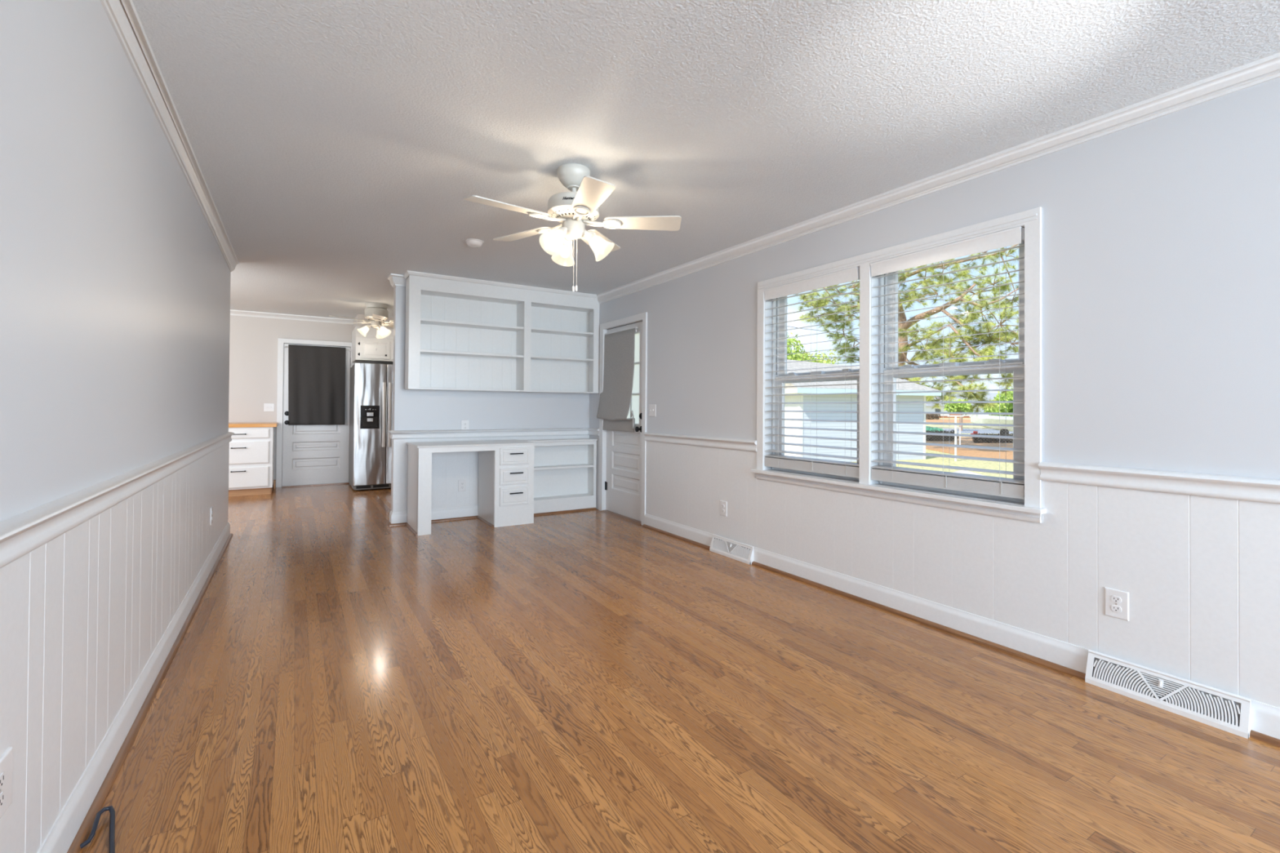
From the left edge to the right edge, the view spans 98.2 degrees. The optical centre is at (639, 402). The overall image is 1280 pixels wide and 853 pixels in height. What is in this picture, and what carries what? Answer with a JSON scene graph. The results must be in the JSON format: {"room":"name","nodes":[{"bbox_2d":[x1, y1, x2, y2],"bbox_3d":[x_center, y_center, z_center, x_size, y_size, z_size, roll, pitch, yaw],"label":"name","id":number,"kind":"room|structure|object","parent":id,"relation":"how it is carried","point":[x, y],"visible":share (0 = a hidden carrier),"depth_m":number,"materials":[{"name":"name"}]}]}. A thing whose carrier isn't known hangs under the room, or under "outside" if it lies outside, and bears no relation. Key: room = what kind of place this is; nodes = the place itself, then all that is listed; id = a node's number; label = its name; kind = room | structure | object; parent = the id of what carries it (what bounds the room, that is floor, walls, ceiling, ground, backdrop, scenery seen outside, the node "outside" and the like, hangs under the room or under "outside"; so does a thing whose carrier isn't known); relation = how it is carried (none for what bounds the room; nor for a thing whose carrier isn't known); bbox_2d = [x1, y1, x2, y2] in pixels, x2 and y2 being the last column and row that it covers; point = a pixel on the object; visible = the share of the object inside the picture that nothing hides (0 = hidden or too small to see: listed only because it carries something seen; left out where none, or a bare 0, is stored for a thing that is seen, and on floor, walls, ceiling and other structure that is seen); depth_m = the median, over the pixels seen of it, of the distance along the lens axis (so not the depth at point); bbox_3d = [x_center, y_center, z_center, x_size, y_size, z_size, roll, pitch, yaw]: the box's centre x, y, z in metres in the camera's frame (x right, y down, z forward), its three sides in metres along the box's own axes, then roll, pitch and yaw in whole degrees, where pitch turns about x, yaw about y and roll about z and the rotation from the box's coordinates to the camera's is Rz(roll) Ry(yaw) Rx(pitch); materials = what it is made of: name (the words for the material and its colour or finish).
{"room":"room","nodes":[
{"label":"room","id":0,"kind":"room"},
{"bbox_2d":[0,0,231,521],"bbox_3d":[-1.047,-0.136,0.604,0.137,2.600,10.130,1,-1,-32],"label":"wall","id":1,"kind":"structure","parent":0,"point":[115,279],"depth_m":1.58,"materials":[{"name":"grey paint"}]},
{"bbox_2d":[0,746,13,818],"bbox_3d":[-1.276,0.774,1.104,0.008,0.118,0.120,1,-1,-32],"label":"wall outlet","id":2,"kind":"object","parent":1,"relation":"attached to","point":[6,760],"visible":1,"depth_m":1.13,"materials":[{"name":"white plastic"}]},
{"bbox_2d":[0,771,5,789],"bbox_3d":[-1.275,0.754,1.105,0.004,0.025,0.035,1,-1,-32],"label":"receptacle","id":3,"kind":"object","parent":2,"relation":"attached to","point":[2,774],"depth_m":1.11,"materials":[{"name":"white plastic"}]},
{"bbox_2d":[0,791,5,808],"bbox_3d":[-1.275,0.793,1.105,0.004,0.025,0.035,1,-1,-32],"label":"receptacle","id":4,"kind":"object","parent":2,"relation":"attached to","point":[2,794],"depth_m":1.11,"materials":[{"name":"white plastic"}]},
{"bbox_2d":[0,442,229,852],"bbox_3d":[-0.992,0.742,0.633,0.006,0.845,10.130,1,-1,-32],"label":"wainscoting","id":5,"kind":"structure","parent":1,"relation":"attached to","point":[83,612],"depth_m":1.55,"materials":[{"name":"white paint"}]},
{"bbox_2d":[0,431,234,568],"bbox_3d":[-1.043,0.279,0.628,0.177,0.085,10.170,1,-1,-32],"label":"trim","id":6,"kind":"structure","parent":1,"relation":"attached to","point":[21,534],"depth_m":1.47,"materials":[{"name":"white paint"}]},
{"bbox_2d":[37,522,230,852],"bbox_3d":[-1.052,1.101,0.606,0.157,0.126,10.150,1,-1,-32],"label":"baseboard","id":7,"kind":"structure","parent":1,"relation":"attached to","point":[60,837],"depth_m":1.82,"materials":[{"name":"white paint"}]},
{"bbox_2d":[66,533,232,852],"bbox_3d":[-1.049,1.154,0.619,0.177,0.020,10.170,1,-1,-32],"label":"trim","id":8,"kind":"structure","parent":1,"relation":"attached to","point":[82,835],"depth_m":1.95,"materials":[{"name":"wood"}]},
{"bbox_2d":[210,506,213,524],"bbox_3d":[-3.029,0.797,3.924,0.008,0.118,0.080,1,-1,-32],"label":"wall outlet","id":9,"kind":"object","parent":1,"relation":"attached to","point":[211,508],"visible":1,"depth_m":3.91,"materials":[{"name":"white plastic"}]},
{"bbox_2d":[228,315,386,487],"bbox_3d":[-5.045,-0.092,8.109,6.190,2.600,0.120,1,-1,-32],"label":"wall","id":10,"kind":"structure","parent":0,"point":[253,340],"depth_m":7.84,"materials":[{"name":"grey paint"}]},
{"bbox_2d":[263,403,274,411],"bbox_3d":[-5.275,0.064,7.886,0.122,0.116,0.014,1,-1,-32],"label":"light switch","id":11,"kind":"object","parent":10,"relation":"attached to","point":[267,406],"visible":1,"depth_m":7.89,"materials":[{"name":"white plastic"}]},
{"bbox_2d":[273,480,275,488],"bbox_3d":[-5.173,1.149,7.852,0.020,0.110,0.130,1,-1,-32],"label":"baseboard","id":12,"kind":"structure","parent":10,"relation":"attached to","point":[274,481],"depth_m":7.80,"materials":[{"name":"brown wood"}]},
{"bbox_2d":[230,309,353,324],"bbox_3d":[-4.132,-1.248,6.634,5.960,0.069,3.360,1,-1,-32],"label":"trim","id":13,"kind":"structure","parent":10,"relation":"attached to","point":[237,313],"depth_m":8.00,"materials":[{"name":"white paint"}]},
{"bbox_2d":[275,337,355,487],"bbox_3d":[-4.765,0.145,8.182,0.992,2.130,0.050,1,-1,-32],"label":"trim","id":14,"kind":"structure","parent":10,"relation":"attached to","point":[281,341],"depth_m":7.92,"materials":[{"name":"white paint"}]},
{"bbox_2d":[281,482,349,487],"bbox_3d":[-4.753,1.203,8.143,0.850,0.014,0.080,1,-1,-32],"label":"trim","id":15,"kind":"structure","parent":10,"relation":"attached to","point":[340,482],"depth_m":8.13,"materials":[{"name":"wood"}]},
{"bbox_2d":[282,342,351,485],"bbox_3d":[-4.745,0.170,8.161,0.863,2.052,0.106,1,-1,-32],"label":"door","id":16,"kind":"structure","parent":10,"relation":"in","point":[312,454],"depth_m":8.16,"materials":[{"name":"white paint"}]},
{"bbox_2d":[284,344,350,425],"bbox_3d":[-4.737,-0.256,8.150,0.834,1.158,0.067,1,-1,-32],"label":"door curtain","id":17,"kind":"object","parent":16,"relation":"hanging from","point":[316,374],"visible":1,"depth_m":8.14,"materials":[{"name":"grey fabric"}]},
{"bbox_2d":[351,326,393,364],"bbox_3d":[-3.781,-0.844,8.392,0.990,0.474,0.729,1,-1,-32],"label":"upper cabinet","id":18,"kind":"object","parent":10,"relation":"attached to","point":[363,348],"visible":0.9,"depth_m":7.99,"materials":[{"name":"white paint"}]},
{"bbox_2d":[353,314,393,328],"bbox_3d":[-3.792,-1.148,8.435,0.960,0.365,0.660,1,-1,-32],"label":"trim","id":19,"kind":"structure","parent":10,"relation":"attached to","point":[358,316],"depth_m":7.96,"materials":[{"name":"grey paint"}]},
{"bbox_2d":[392,285,589,431],"bbox_3d":[-1.537,-0.088,6.063,2.132,2.600,0.120,1,-1,-32],"label":"wall","id":20,"kind":"structure","parent":0,"point":[412,409],"depth_m":5.84,"materials":[{"name":"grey paint"}]},
{"bbox_2d":[391,439,394,512],"bbox_3d":[-2.449,0.778,5.487,0.006,0.845,0.126,1,-1,-32],"label":"trim","id":21,"kind":"structure","parent":20,"relation":"attached to","point":[393,440],"depth_m":5.46,"materials":[{"name":"white paint"}]},
{"bbox_2d":[386,515,477,526],"bbox_3d":[-1.552,1.202,6.023,2.172,0.020,0.160,1,-1,-32],"label":"trim","id":22,"kind":"structure","parent":20,"relation":"attached to","point":[388,523],"depth_m":5.65,"materials":[{"name":"wood"}]},
{"bbox_2d":[389,505,477,524],"bbox_3d":[-1.549,1.149,6.037,2.152,0.126,0.140,1,-1,-32],"label":"baseboard","id":23,"kind":"structure","parent":20,"relation":"attached to","point":[466,511],"depth_m":5.68,"materials":[{"name":"white paint"}]},
{"bbox_2d":[461,420,469,429],"bbox_3d":[-1.830,0.241,5.803,0.080,0.118,0.008,1,-1,-32],"label":"wall outlet","id":24,"kind":"object","parent":20,"relation":"attached to","point":[464,424],"visible":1,"depth_m":5.80,"materials":[{"name":"white plastic"}]},
{"bbox_2d":[393,435,589,512],"bbox_3d":[-1.510,0.789,6.001,2.132,0.845,0.006,1,-1,-32],"label":"wainscoting","id":25,"kind":"structure","parent":20,"relation":"attached to","point":[447,468],"depth_m":5.71,"materials":[{"name":"white paint"}]},
{"bbox_2d":[457,480,466,491],"bbox_3d":[-1.852,0.862,5.779,0.080,0.118,0.008,1,-1,-32],"label":"wall outlet","id":26,"kind":"object","parent":25,"relation":"attached to","point":[461,483],"visible":1,"depth_m":5.78,"materials":[{"name":"white plastic"}]},
{"bbox_2d":[388,427,599,439],"bbox_3d":[-1.480,0.326,5.925,2.192,0.085,0.292,1,-1,-29],"label":"trim","id":27,"kind":"structure","parent":20,"relation":"attached to","point":[456,433],"depth_m":5.91,"materials":[{"name":"white paint"}]},
{"bbox_2d":[403,270,599,393],"bbox_3d":[-1.405,-0.684,5.917,2.069,1.125,0.272,1,-1,-32],"label":"bookcase","id":28,"kind":"object","parent":20,"relation":"attached to","point":[462,334],"visible":0.96,"depth_m":5.91,"materials":[{"name":"white paint"}]},
{"bbox_2d":[80,484,1279,852],"bbox_3d":[-1.470,1.207,2.341,6.200,0.060,13.740,1,-1,-32],"label":"floor","id":29,"kind":"structure","parent":0,"point":[343,679],"depth_m":2.04,"materials":[{"name":"brown wood"}]},
{"bbox_2d":[80,805,115,852],"bbox_3d":[-1.386,1.153,1.410,0.074,0.030,0.403,1,-1,-43],"label":"cable","id":30,"kind":"object","parent":29,"relation":"on","point":[112,817],"visible":1,"depth_m":1.50,"materials":[{"name":"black rubber"}]},
{"bbox_2d":[228,426,275,496],"bbox_3d":[-5.633,0.754,7.204,1.454,0.882,0.781,1,-1,-32],"label":"base cabinet","id":31,"kind":"object","parent":29,"relation":"on","point":[251,449],"visible":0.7,"depth_m":7.17,"materials":[{"name":"white paint"}]},
{"bbox_2d":[228,422,278,427],"bbox_3d":[-5.619,0.289,7.230,1.495,0.044,0.756,1,-1,-32],"label":"countertop","id":32,"kind":"structure","parent":31,"relation":"on","point":[255,424],"depth_m":7.21,"materials":[{"name":"brown wood"}]},
{"bbox_2d":[348,363,393,489],"bbox_3d":[-3.713,0.329,8.128,0.918,1.740,0.910,1,-1,-32],"label":"refrigerator","id":33,"kind":"object","parent":29,"relation":"on","point":[371,401],"visible":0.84,"depth_m":7.68,"materials":[{"name":"silver metal"}]},
{"bbox_2d":[405,439,535,536],"bbox_3d":[-1.675,0.800,5.515,1.126,0.812,0.613,1,-1,-32],"label":"desk","id":34,"kind":"object","parent":29,"relation":"on","point":[505,467],"visible":1,"depth_m":5.42,"materials":[{"name":"white paint"}]},
{"bbox_2d":[521,438,597,515],"bbox_3d":[-0.923,0.815,6.220,0.892,0.806,0.203,1,-1,-32],"label":"shelf unit","id":35,"kind":"object","parent":29,"relation":"on","point":[564,480],"visible":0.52,"depth_m":6.31,"materials":[{"name":"white paint"}]},
{"bbox_2d":[132,0,1279,319],"bbox_3d":[-1.469,-1.329,2.343,6.250,0.227,13.760,1,-1,-32],"label":"ceiling","id":36,"kind":"structure","parent":0,"point":[339,146],"depth_m":2.31,"materials":[{"name":"white paint"}]},
{"bbox_2d":[328,302,393,351],"bbox_3d":[-3.362,-0.965,7.065,1.060,0.593,1.026,1,-1,-32],"label":"ceiling fan","id":37,"kind":"object","parent":36,"relation":"hanging from","point":[376,313],"visible":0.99,"depth_m":7.01,"materials":[{"name":"white metal"}]},
{"bbox_2d":[465,238,484,247],"bbox_3d":[-1.282,-1.232,4.295,0.140,0.038,0.140,1,-1,-32],"label":"smoke detector","id":38,"kind":"object","parent":36,"relation":"attached to","point":[472,242],"visible":1,"depth_m":4.25,"materials":[{"name":"white plastic"}]},
{"bbox_2d":[463,163,681,292],"bbox_3d":[-0.375,-0.921,2.947,1.098,0.652,1.123,1,-1,-32],"label":"ceiling fan","id":39,"kind":"object","parent":36,"relation":"hanging from","point":[575,210],"visible":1,"depth_m":2.91,"materials":[{"name":"white metal"}]},
{"bbox_2d":[853,417,1013,478],"bbox_3d":[34.353,2.870,80.216,136.900,0.030,220.000,1,-1,-32],"label":"ground","id":40,"kind":"structure","parent":0,"point":[994,465],"depth_m":19.48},
{"bbox_2d":[786,332,811,361],"bbox_3d":[6.694,-0.572,26.169,2.370,5.471,2.325,1,-1,-32],"label":"broadleaf tree","id":41,"kind":"object","parent":40,"relation":"on","point":[792,357],"visible":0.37,"depth_m":25.66,"materials":[{"name":"green plant"}]},
{"bbox_2d":[788,350,835,363],"bbox_3d":[14.005,-1.393,51.911,7.065,7.695,6.887,1,-1,-32],"label":"broadleaf tree","id":42,"kind":"object","parent":40,"relation":"on","point":[824,355],"visible":0.02,"depth_m":50.51,"materials":[{"name":"green plant"}]},
{"bbox_2d":[794,348,839,364],"bbox_3d":[22.979,-2.274,74.234,6.293,9.998,6.672,1,-1,-32],"label":"broadleaf tree","id":43,"kind":"object","parent":40,"relation":"on","point":[834,350],"visible":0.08,"depth_m":73.22,"materials":[{"name":"green plant"}]},
{"bbox_2d":[784,359,941,462],"bbox_3d":[7.233,0.175,22.323,6.464,3.900,5.790,1,-1,-21],"label":"garden shed","id":44,"kind":"object","parent":40,"relation":"on","point":[900,387],"visible":0.46,"depth_m":19.64,"materials":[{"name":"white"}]},
{"bbox_2d":[786,244,1019,418],"bbox_3d":[12.775,-5.914,27.430,12.031,16.258,8.897,0,-1,11],"label":"pine tree","id":45,"kind":"object","parent":40,"relation":"on","point":[1006,336],"visible":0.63,"depth_m":25.24,"materials":[{"name":"green plant"}]},
{"bbox_2d":[925,413,941,419],"bbox_3d":[57.141,2.648,108.775,4.121,1.712,2.268,1,-1,-32],"label":"shrub","id":46,"kind":"object","parent":40,"relation":"on","point":[928,416],"visible":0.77,"depth_m":108.50,"materials":[{"name":"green plant"}]},
{"bbox_2d":[925,429,958,440],"bbox_3d":[17.962,2.002,33.337,2.373,0.824,0.856,0,-1,-6],"label":"hedge","id":47,"kind":"object","parent":40,"relation":"on","point":[936,437],"visible":0.57,"depth_m":33.14,"materials":[{"name":"green plant"}]},
{"bbox_2d":[925,418,971,422],"bbox_3d":[64.978,3.259,101.663,69.930,0.050,41.879,1,-1,-32],"label":"bed","id":48,"kind":"object","parent":40,"relation":"on","point":[945,420],"depth_m":95.63,"materials":[{"name":"soil"}]},
{"bbox_2d":[947,415,964,461],"bbox_3d":[11.570,1.296,20.325,0.560,1.678,0.070,0,-1,0],"label":"post","id":49,"kind":"object","parent":40,"relation":"on","point":[954,416],"visible":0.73,"depth_m":20.31,"materials":[{"name":"white wood"}]},
{"bbox_2d":[943,398,973,431],"bbox_3d":[28.861,1.064,50.035,2.193,2.960,2.267,1,-1,-32],"label":"broadleaf tree","id":50,"kind":"object","parent":40,"relation":"on","point":[951,407],"visible":0.84,"depth_m":49.80,"materials":[{"name":"green plant"}]},
{"bbox_2d":[925,391,1000,417],"bbox_3d":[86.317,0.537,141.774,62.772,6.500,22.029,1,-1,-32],"label":"brick house","id":51,"kind":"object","parent":40,"relation":"on","point":[928,409],"visible":0.09,"depth_m":133.39,"materials":[{"name":"grey"}]},
{"bbox_2d":[925,436,1013,459],"bbox_3d":[17.764,2.268,29.969,10.924,0.040,20.978,0,-1,40],"label":"bed","id":52,"kind":"object","parent":40,"relation":"on","point":[1006,455],"visible":0.1,"depth_m":25.76,"materials":[{"name":"brown soil"}]},
{"bbox_2d":[953,470,985,475],"bbox_3d":[7.940,2.035,12.077,4.043,0.035,10.650,0,-1,43],"label":"sandy patch","id":53,"kind":"object","parent":40,"relation":"on","point":[958,471],"visible":0.1,"depth_m":16.56,"materials":[{"name":"soil"}]},
{"bbox_2d":[925,426,1013,451],"bbox_3d":[16.020,1.664,25.382,8.052,1.102,0.043,0,-1,25],"label":"fence","id":54,"kind":"object","parent":40,"relation":"on","point":[926,427],"visible":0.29,"depth_m":25.71,"materials":[{"name":"metal"}]},
{"bbox_2d":[970,414,1013,434],"bbox_3d":[27.506,1.689,41.082,6.019,1.600,1.900,0,-1,0],"label":"covered boat","id":55,"kind":"object","parent":40,"relation":"on","point":[981,419],"visible":0.24,"depth_m":40.56,"materials":[{"name":"white fabric"}]},
{"bbox_2d":[972,432,1013,443],"bbox_3d":[21.090,2.060,31.885,4.129,0.696,0.738,0,-1,-6],"label":"hedge","id":56,"kind":"object","parent":40,"relation":"on","point":[980,439],"visible":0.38,"depth_m":31.64,"materials":[{"name":"green plant"}]},
{"bbox_2d":[982,387,1013,416],"bbox_3d":[34.247,0.526,51.788,4.170,4.137,3.764,1,-1,-32],"label":"broadleaf tree","id":57,"kind":"object","parent":40,"relation":"on","point":[1005,407],"visible":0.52,"depth_m":51.06,"materials":[{"name":"green plant"}]},
{"bbox_3d":[5.695,-2.310,40.020,0.304,9.182,0.320,1,-1,-32],"label":"utility pole","id":58,"kind":"object","parent":40,"relation":"on","visible":0},
{"bbox_2d":[789,326,859,335],"bbox_3d":[11.532,-5.511,40.048,11.308,1.487,0.029,0,-1,0],"label":"power line","id":59,"kind":"object","parent":58,"relation":"attached to","point":[789,326],"visible":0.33,"depth_m":40.04,"materials":[{"name":"black rubber"}]},
{"bbox_2d":[589,76,1279,509],"bbox_3d":[1.094,-0.090,3.972,0.130,2.600,13.590,1,-1,-32],"label":"wall","id":60,"kind":"structure","parent":0,"point":[1161,235],"depth_m":2.34,"materials":[{"name":"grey paint"}]},
{"bbox_2d":[600,320,642,524],"bbox_3d":[-0.152,0.192,5.929,0.175,2.057,0.843,1,-1,-32],"label":"door","id":61,"kind":"structure","parent":60,"relation":"in","point":[623,483],"depth_m":5.85,"materials":[{"name":"white paint"}]},
{"bbox_2d":[596,326,637,432],"bbox_3d":[-0.260,-0.241,5.988,0.101,1.086,0.774,1,-1,-32],"label":"roman shade","id":62,"kind":"object","parent":61,"relation":"hanging from","point":[615,400],"visible":1,"depth_m":5.96,"materials":[{"name":"grey fabric"}]},
{"bbox_2d":[598,311,647,525],"bbox_3d":[-0.143,0.161,5.940,0.148,2.118,0.978,1,-1,-32],"label":"trim","id":63,"kind":"structure","parent":60,"relation":"attached to","point":[602,433],"depth_m":5.79,"materials":[{"name":"white paint"}]},
{"bbox_2d":[605,320,642,329],"bbox_3d":[-0.126,-0.836,5.949,0.130,0.004,0.840,1,-1,-32],"label":"trim","id":64,"kind":"structure","parent":60,"relation":"attached to","point":[640,320],"depth_m":5.90,"materials":[{"name":"white paint"}]},
{"bbox_2d":[648,404,656,416],"bbox_3d":[0.117,0.074,5.404,0.014,0.116,0.118,1,-1,-32],"label":"light switch","id":65,"kind":"object","parent":60,"relation":"attached to","point":[652,408],"visible":1,"depth_m":5.40,"materials":[{"name":"white plastic"}]},
{"bbox_2d":[99,0,1279,303],"bbox_3d":[0.417,-1.227,1.552,3.600,0.102,10.184,1,-1,-32],"label":"trim","id":66,"kind":"structure","parent":60,"relation":"attached to","point":[122,15],"depth_m":2.57,"materials":[{"name":"white paint"}]},
{"bbox_2d":[643,431,756,452],"bbox_3d":[0.461,0.328,4.821,0.040,0.085,1.560,1,-1,-32],"label":"trim","id":67,"kind":"structure","parent":60,"relation":"attached to","point":[708,442],"depth_m":4.67,"materials":[{"name":"white paint"}]},
{"bbox_2d":[645,440,757,547],"bbox_3d":[0.472,0.791,4.825,0.006,0.845,1.560,1,-1,-32],"label":"wainscoting","id":68,"kind":"structure","parent":60,"relation":"attached to","point":[686,485],"depth_m":4.70,"materials":[{"name":"white paint"}]},
{"bbox_2d":[720,500,727,516],"bbox_3d":[0.673,0.854,4.488,0.008,0.118,0.084,1,-1,-32],"label":"wall outlet","id":69,"kind":"object","parent":68,"relation":"attached to","point":[723,504],"visible":1,"depth_m":4.48,"materials":[{"name":"white plastic"}]},
{"bbox_2d":[709,534,753,564],"bbox_3d":[0.713,1.146,4.359,0.042,0.130,0.470,1,-1,-32],"label":"air vent","id":70,"kind":"object","parent":60,"relation":"attached to","point":[735,550],"visible":1,"depth_m":4.33,"materials":[{"name":"white metal"}]},
{"bbox_2d":[764,266,859,480],"bbox_3d":[1.212,-0.176,3.808,0.155,1.340,0.832,1,-1,-32],"label":"window","id":71,"kind":"structure","parent":60,"relation":"in","point":[768,313],"depth_m":4.12,"materials":[{"name":"white plastic"}]},
{"bbox_2d":[764,266,859,478],"bbox_3d":[1.161,-0.186,3.778,0.082,1.306,0.814,1,-1,-32],"label":"window blind","id":72,"kind":"object","parent":71,"relation":"attached to","point":[844,468],"visible":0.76,"depth_m":3.73,"materials":[{"name":"white paint"}]},
{"bbox_2d":[751,469,1046,523],"bbox_3d":[1.411,0.505,3.394,0.190,0.022,1.905,1,-1,-32],"label":"trim","id":73,"kind":"structure","parent":60,"relation":"attached to","point":[892,490],"depth_m":3.05,"materials":[{"name":"white paint"}]},
{"bbox_2d":[756,206,1041,508],"bbox_3d":[1.376,-0.208,3.376,0.024,1.408,1.865,1,-1,-32],"label":"trim","id":74,"kind":"structure","parent":60,"relation":"attached to","point":[1031,219],"depth_m":3.00,"materials":[{"name":"white paint"}]},
{"bbox_2d":[757,478,1041,635],"bbox_3d":[1.376,0.879,3.370,0.006,0.655,1.866,1,-1,-32],"label":"wainscoting","id":75,"kind":"structure","parent":60,"relation":"attached to","point":[989,566],"depth_m":3.10,"materials":[{"name":"white paint"}]},
{"bbox_2d":[871,226,1024,502],"bbox_3d":[1.688,-0.180,3.043,0.155,1.340,0.845,1,-1,-32],"label":"window","id":76,"kind":"structure","parent":60,"relation":"in","point":[1018,371],"depth_m":3.34,"materials":[{"name":"white plastic"}]},
{"bbox_2d":[870,226,1024,499],"bbox_3d":[1.637,-0.191,3.013,0.082,1.306,0.827,1,-1,-32],"label":"window blind","id":77,"kind":"object","parent":76,"relation":"attached to","point":[980,484],"visible":0.84,"depth_m":2.94,"materials":[{"name":"white paint"}]},
{"bbox_2d":[642,524,1279,747],"bbox_3d":[2.314,1.188,1.804,0.020,0.020,8.632,1,-1,-32],"label":"trim","id":78,"kind":"structure","parent":60,"relation":"attached to","point":[1255,735],"depth_m":2.93,"materials":[{"name":"wood"}]},
{"bbox_2d":[644,513,1279,739],"bbox_3d":[2.331,1.135,1.815,0.020,0.126,8.632,1,-1,-32],"label":"baseboard","id":79,"kind":"structure","parent":60,"relation":"attached to","point":[1265,718],"depth_m":2.95,"materials":[{"name":"white paint"}]},
{"bbox_2d":[1038,462,1279,503],"bbox_3d":[3.232,0.305,0.363,0.040,0.085,5.206,1,-1,-32],"label":"trim","id":80,"kind":"structure","parent":60,"relation":"attached to","point":[1224,486],"depth_m":2.19,"materials":[{"name":"white paint"}]},
{"bbox_2d":[1041,480,1279,707],"bbox_3d":[3.244,0.768,0.367,0.006,0.845,5.206,1,-1,-32],"label":"wainscoting","id":81,"kind":"structure","parent":60,"relation":"attached to","point":[1200,575],"depth_m":2.20,"materials":[{"name":"white paint"}]},
{"bbox_2d":[1104,586,1128,621],"bbox_3d":[2.009,0.848,2.338,0.008,0.118,0.080,1,-1,-32],"label":"wall outlet","id":82,"kind":"object","parent":81,"relation":"attached to","point":[1116,602],"visible":1,"depth_m":2.34,"materials":[{"name":"white plastic"}]},
{"bbox_2d":[1111,595,1121,603],"bbox_3d":[2.008,0.828,2.338,0.004,0.025,0.035,1,-1,-32],"label":"receptacle","id":83,"kind":"object","parent":82,"relation":"attached to","point":[1114,599],"depth_m":2.34,"materials":[{"name":"white plastic"}]},
{"bbox_2d":[1111,604,1121,612],"bbox_3d":[2.007,0.867,2.337,0.004,0.025,0.035,1,-1,-32],"label":"receptacle","id":84,"kind":"object","parent":82,"relation":"attached to","point":[1114,608],"depth_m":2.34,"materials":[{"name":"white plastic"}]},
{"bbox_2d":[1084,649,1251,738],"bbox_3d":[2.060,1.135,2.193,0.042,0.130,0.480,1,-1,-32],"label":"air vent","id":85,"kind":"object","parent":60,"relation":"attached to","point":[1231,713],"visible":1,"depth_m":2.16,"materials":[{"name":"white metal"}]},
{"bbox_2d":[943,428,1013,434],"bbox_3d":[32.821,2.556,49.665,27.551,0.040,12.346,0,-1,7],"label":"road","id":86,"kind":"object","parent":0,"point":[966,431],"visible":0.21,"depth_m":50.26,"materials":[{"name":"grey asphalt"}]},
{"bbox_2d":[925,426,942,431],"bbox_3d":[24.612,2.197,46.661,1.564,0.550,0.800,0,-1,0],"label":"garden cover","id":87,"kind":"object","parent":86,"relation":"on","point":[932,428],"visible":0.34,"depth_m":46.26,"materials":[{"name":"green fabric"}]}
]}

